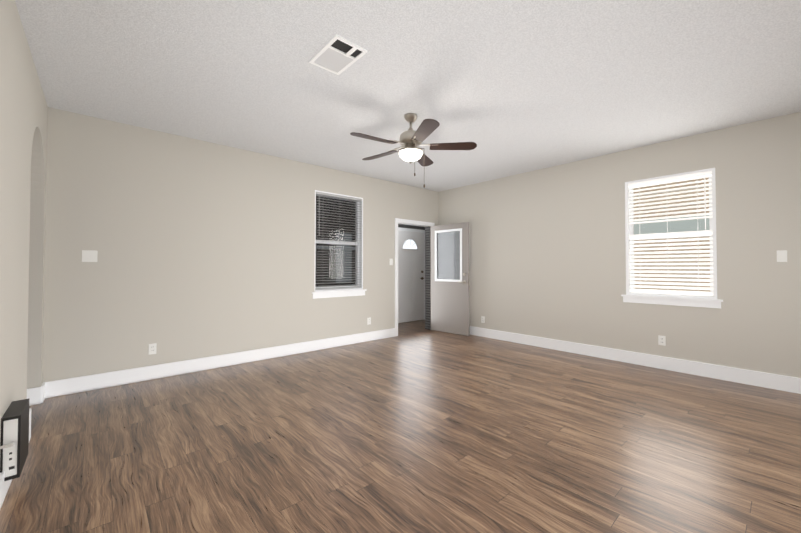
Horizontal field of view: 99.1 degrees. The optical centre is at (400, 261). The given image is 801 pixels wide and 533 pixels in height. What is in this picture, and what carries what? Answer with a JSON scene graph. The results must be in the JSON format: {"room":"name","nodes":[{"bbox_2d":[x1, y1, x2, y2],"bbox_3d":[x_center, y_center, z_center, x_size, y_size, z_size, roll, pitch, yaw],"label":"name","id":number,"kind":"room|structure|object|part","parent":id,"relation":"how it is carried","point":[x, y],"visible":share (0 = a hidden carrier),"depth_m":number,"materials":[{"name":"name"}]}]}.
{"room":"empty living room","nodes":[
{"label":"empty living room","id":0,"kind":"room"},
{"bbox_2d":[0,0,51,441],"bbox_3d":[-1.307,-0.134,0.808,0.150,2.740,6.590,1,-1,-42],"label":"wall","id":1,"kind":"structure","parent":0,"point":[25,115],"depth_m":2.19,"materials":[{"name":"grey paint"}]},
{"bbox_2d":[0,399,28,480],"bbox_3d":[-2.158,0.991,1.914,0.070,0.330,0.336,1,-1,-42],"label":"air vent","id":2,"kind":"object","parent":1,"relation":"in","point":[14,445],"visible":0.98,"depth_m":1.83,"materials":[{"name":"black metal"}]},
{"bbox_3d":[-2.066,0.964,1.796,0.050,0.016,0.036,1,-1,-42],"label":"handle","id":3,"kind":"part","parent":2,"relation":"part of","materials":[{"name":"silver metal"}]},
{"bbox_3d":[-2.073,0.989,1.816,0.052,0.300,0.008,1,-1,-42],"label":"panel","id":4,"kind":"part","parent":2,"relation":"part of","materials":[{"name":"white"}]},
{"bbox_2d":[0,402,35,508],"bbox_3d":[-0.925,1.126,0.487,0.025,0.210,5.276,1,-1,-42],"label":"baseboard","id":5,"kind":"structure","parent":1,"relation":"attached to","point":[4,485],"depth_m":1.80,"materials":[{"name":"white"}]},
{"bbox_2d":[44,108,435,381],"bbox_3d":[-1.333,-0.060,5.087,5.430,2.740,0.150,1,-1,-42],"label":"wall","id":6,"kind":"structure","parent":0,"point":[204,248],"depth_m":3.98,"materials":[{"name":"grey paint"}]},
{"bbox_2d":[82,250,97,261],"bbox_3d":[-3.100,-0.054,3.409,0.115,0.115,0.016,1,-1,-42],"label":"light switch","id":7,"kind":"object","parent":6,"relation":"attached to","point":[89,255],"visible":1,"depth_m":3.41,"materials":[{"name":"white plastic"}]},
{"bbox_2d":[148,343,156,354],"bbox_3d":[-2.714,0.957,3.740,0.070,0.115,0.008,1,-1,-42],"label":"electrical outlet","id":8,"kind":"object","parent":6,"relation":"attached to","point":[152,348],"visible":1,"depth_m":3.74,"materials":[{"name":"white plastic"}]},
{"bbox_2d":[40,328,394,401],"bbox_3d":[-1.715,1.227,4.615,4.322,0.150,0.016,1,-1,-42],"label":"baseboard","id":9,"kind":"structure","parent":6,"relation":"attached to","point":[49,389],"depth_m":3.96,"materials":[{"name":"white"}]},
{"bbox_2d":[314,190,362,291],"bbox_3d":[-0.993,-0.299,5.396,0.875,1.510,0.146,1,-1,-42],"label":"window","id":10,"kind":"structure","parent":6,"relation":"in","point":[359,258],"depth_m":5.59,"materials":[{"name":"white"}]},
{"bbox_2d":[315,192,361,289],"bbox_3d":[-0.964,-0.306,5.365,0.827,1.462,0.057,1,-1,-42],"label":"window blinds","id":11,"kind":"object","parent":10,"relation":"attached to","point":[338,197],"visible":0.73,"depth_m":5.36,"materials":[{"name":"grey"}]},
{"bbox_2d":[312,289,366,298],"bbox_3d":[-0.958,0.503,5.344,0.965,0.097,0.120,1,-1,-42],"label":"window sill","id":12,"kind":"structure","parent":6,"relation":"attached to","point":[331,294],"depth_m":5.29,"materials":[{"name":"white wood"}]},
{"bbox_2d":[395,218,434,336],"bbox_3d":[0.231,0.284,6.467,1.022,2.101,0.183,1,-1,-42],"label":"door frame","id":13,"kind":"structure","parent":6,"relation":"attached to","point":[411,222],"depth_m":6.69,"materials":[{"name":"white wood"}]},
{"bbox_3d":[0.544,0.324,6.754,0.030,2.030,0.133,1,-1,-42],"label":"door jamb weatherstrip","id":14,"kind":"part","parent":13,"relation":"part of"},
{"bbox_2d":[430,222,469,335],"bbox_3d":[0.900,0.314,6.368,0.156,2.013,0.887,1,-1,-45],"label":"door","id":15,"kind":"structure","parent":13,"relation":"attached to","point":[449,307],"depth_m":6.29,"materials":[{"name":"grey wood"}]},
{"bbox_2d":[435,228,461,281],"bbox_3d":[0.904,-0.110,6.371,0.068,0.965,0.625,1,-1,-45],"label":"window","id":16,"kind":"structure","parent":15,"relation":"attached to","point":[436,238],"depth_m":6.34,"materials":[{"name":"white"}]},
{"bbox_2d":[437,231,459,279],"bbox_3d":[0.904,-0.110,6.371,0.012,0.885,0.545,1,-1,-44],"label":"window blinds","id":17,"kind":"object","parent":16,"relation":"attached to","point":[454,237],"visible":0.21,"depth_m":6.37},
{"bbox_3d":[0.900,0.307,6.368,0.156,1.640,0.887,1,-1,-45],"label":"door hardware","id":18,"kind":"part","parent":15,"relation":"part of","materials":[{"name":"silver metal"}]},
{"bbox_2d":[0,320,800,532],"bbox_3d":[0.273,1.326,3.093,8.800,0.100,7.950,1,-1,-42],"label":"floor","id":19,"kind":"structure","parent":0,"point":[414,427],"depth_m":2.29,"materials":[{"name":"brown wood"}]},
{"bbox_2d":[15,0,800,191],"bbox_3d":[0.273,-1.514,3.142,8.800,0.100,7.950,1,-1,-42],"label":"ceiling","id":20,"kind":"structure","parent":0,"point":[511,87],"depth_m":2.67,"materials":[{"name":"white paint"}]},
{"bbox_2d":[309,34,367,74],"bbox_3d":[-0.452,-1.468,2.451,0.250,0.016,0.385,1,-1,-42],"label":"ceiling vent","id":21,"kind":"object","parent":20,"relation":"in","point":[337,54],"visible":0.98,"depth_m":2.43,"materials":[{"name":"white"}]},
{"bbox_2d":[350,113,476,187],"bbox_3d":[0.063,-1.097,3.418,1.237,0.723,1.241,1,-1,-42],"label":"ceiling fan","id":22,"kind":"object","parent":20,"relation":"hanging from","point":[410,141],"visible":1,"depth_m":3.35,"materials":[{"name":"brown wood"}]},
{"bbox_3d":[0.102,-1.217,3.420,0.248,0.483,0.248,1,-1,-42],"label":"motor","id":23,"kind":"part","parent":22,"relation":"part of","materials":[{"name":"silver metal"}]},
{"bbox_3d":[0.102,-1.047,3.417,0.236,0.085,0.236,1,-1,-42],"label":"lamp shade","id":24,"kind":"part","parent":22,"relation":"part of","materials":[{"name":"white glass"}]},
{"bbox_2d":[436,112,800,377],"bbox_3d":[2.898,-0.069,4.536,0.170,2.740,6.590,1,-1,-42],"label":"wall","id":25,"kind":"structure","parent":0,"point":[547,246],"depth_m":4.36,"materials":[{"name":"grey paint"}]},
{"bbox_2d":[470,326,800,393],"bbox_3d":[2.834,1.225,4.457,0.040,0.150,6.290,1,-1,-42],"label":"baseboard","id":26,"kind":"structure","parent":25,"relation":"attached to","point":[750,377],"depth_m":4.12,"materials":[{"name":"white"}]},
{"bbox_2d":[658,335,665,345],"bbox_3d":[3.155,0.954,4.124,0.008,0.115,0.070,1,-1,-42],"label":"electrical outlet","id":27,"kind":"object","parent":25,"relation":"attached to","point":[661,340],"visible":1,"depth_m":4.12,"materials":[{"name":"white plastic"}]},
{"bbox_2d":[625,168,716,298],"bbox_3d":[3.259,-0.306,4.151,0.146,1.460,0.870,1,-1,-42],"label":"window","id":28,"kind":"structure","parent":25,"relation":"in","point":[629,229],"depth_m":4.10,"materials":[{"name":"white"}]},
{"bbox_2d":[628,171,713,295],"bbox_3d":[3.226,-0.306,4.123,0.056,1.400,0.798,1,-1,-42],"label":"window blinds","id":29,"kind":"object","parent":28,"relation":"attached to","point":[704,175],"visible":0.85,"depth_m":4.09,"materials":[{"name":"white plastic"}]},
{"bbox_2d":[621,295,722,308],"bbox_3d":[3.220,0.472,4.103,0.120,0.097,0.960,1,-1,-42],"label":"window sill","id":30,"kind":"structure","parent":25,"relation":"attached to","point":[693,302],"depth_m":4.03,"materials":[{"name":"white wood"}]},
{"bbox_2d":[777,250,786,261],"bbox_3d":[3.802,-0.054,3.406,0.016,0.115,0.070,1,-1,-42],"label":"light switch","id":31,"kind":"object","parent":25,"relation":"attached to","point":[781,255],"visible":1,"depth_m":3.40,"materials":[{"name":"white plastic"}]},
{"bbox_3d":[0.375,-0.021,7.357,2.420,2.740,0.980,1,-1,-42],"label":"wall","id":32,"kind":"structure","parent":0,"visible":0},
{"bbox_2d":[398,230,423,322],"bbox_3d":[0.201,0.334,7.676,0.910,2.018,0.059,1,-1,-42],"label":"entry door","id":33,"kind":"structure","parent":32,"relation":"in","point":[410,287],"depth_m":7.68,"materials":[{"name":"white wood"}]},
{"bbox_2d":[403,240,423,279],"bbox_3d":[0.298,-0.044,7.713,0.645,0.920,0.056,1,-1,-42],"label":"window","id":34,"kind":"structure","parent":33,"relation":"attached to","point":[409,243],"depth_m":7.69,"materials":[{"name":"white glass"}]},
{"label":"fanlight glass","id":35,"kind":"part","parent":34,"relation":"part of","materials":[{"name":"white glass"}]},
{"bbox_2d":[398,227,424,319],"bbox_3d":[0.187,0.305,7.692,1.050,2.100,0.020,1,-1,-42],"label":"door frame","id":36,"kind":"structure","parent":32,"relation":"attached to","point":[410,230],"depth_m":8.00,"materials":[{"name":"white wood"}]},
{"bbox_2d":[398,224,424,229],"bbox_3d":[0.121,-1.068,7.663,2.220,0.635,0.012,1,-1,-42],"label":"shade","id":37,"kind":"object","parent":32,"relation":"attached to","point":[410,226],"visible":0.07,"depth_m":7.76,"materials":[{"name":"grey"}]},
{"label":"outside","id":38,"kind":"structure","parent":0,"visible":0},
{"bbox_2d":[633,177,710,291],"bbox_3d":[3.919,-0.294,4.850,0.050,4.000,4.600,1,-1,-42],"label":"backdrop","id":39,"kind":"structure","parent":38,"point":[654,227],"depth_m":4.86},
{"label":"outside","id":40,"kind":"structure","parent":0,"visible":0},
{"bbox_2d":[315,196,354,286],"bbox_3d":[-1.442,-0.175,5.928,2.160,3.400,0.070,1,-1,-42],"label":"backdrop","id":41,"kind":"structure","parent":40,"point":[341,254],"depth_m":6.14,"materials":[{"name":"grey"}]}
]}

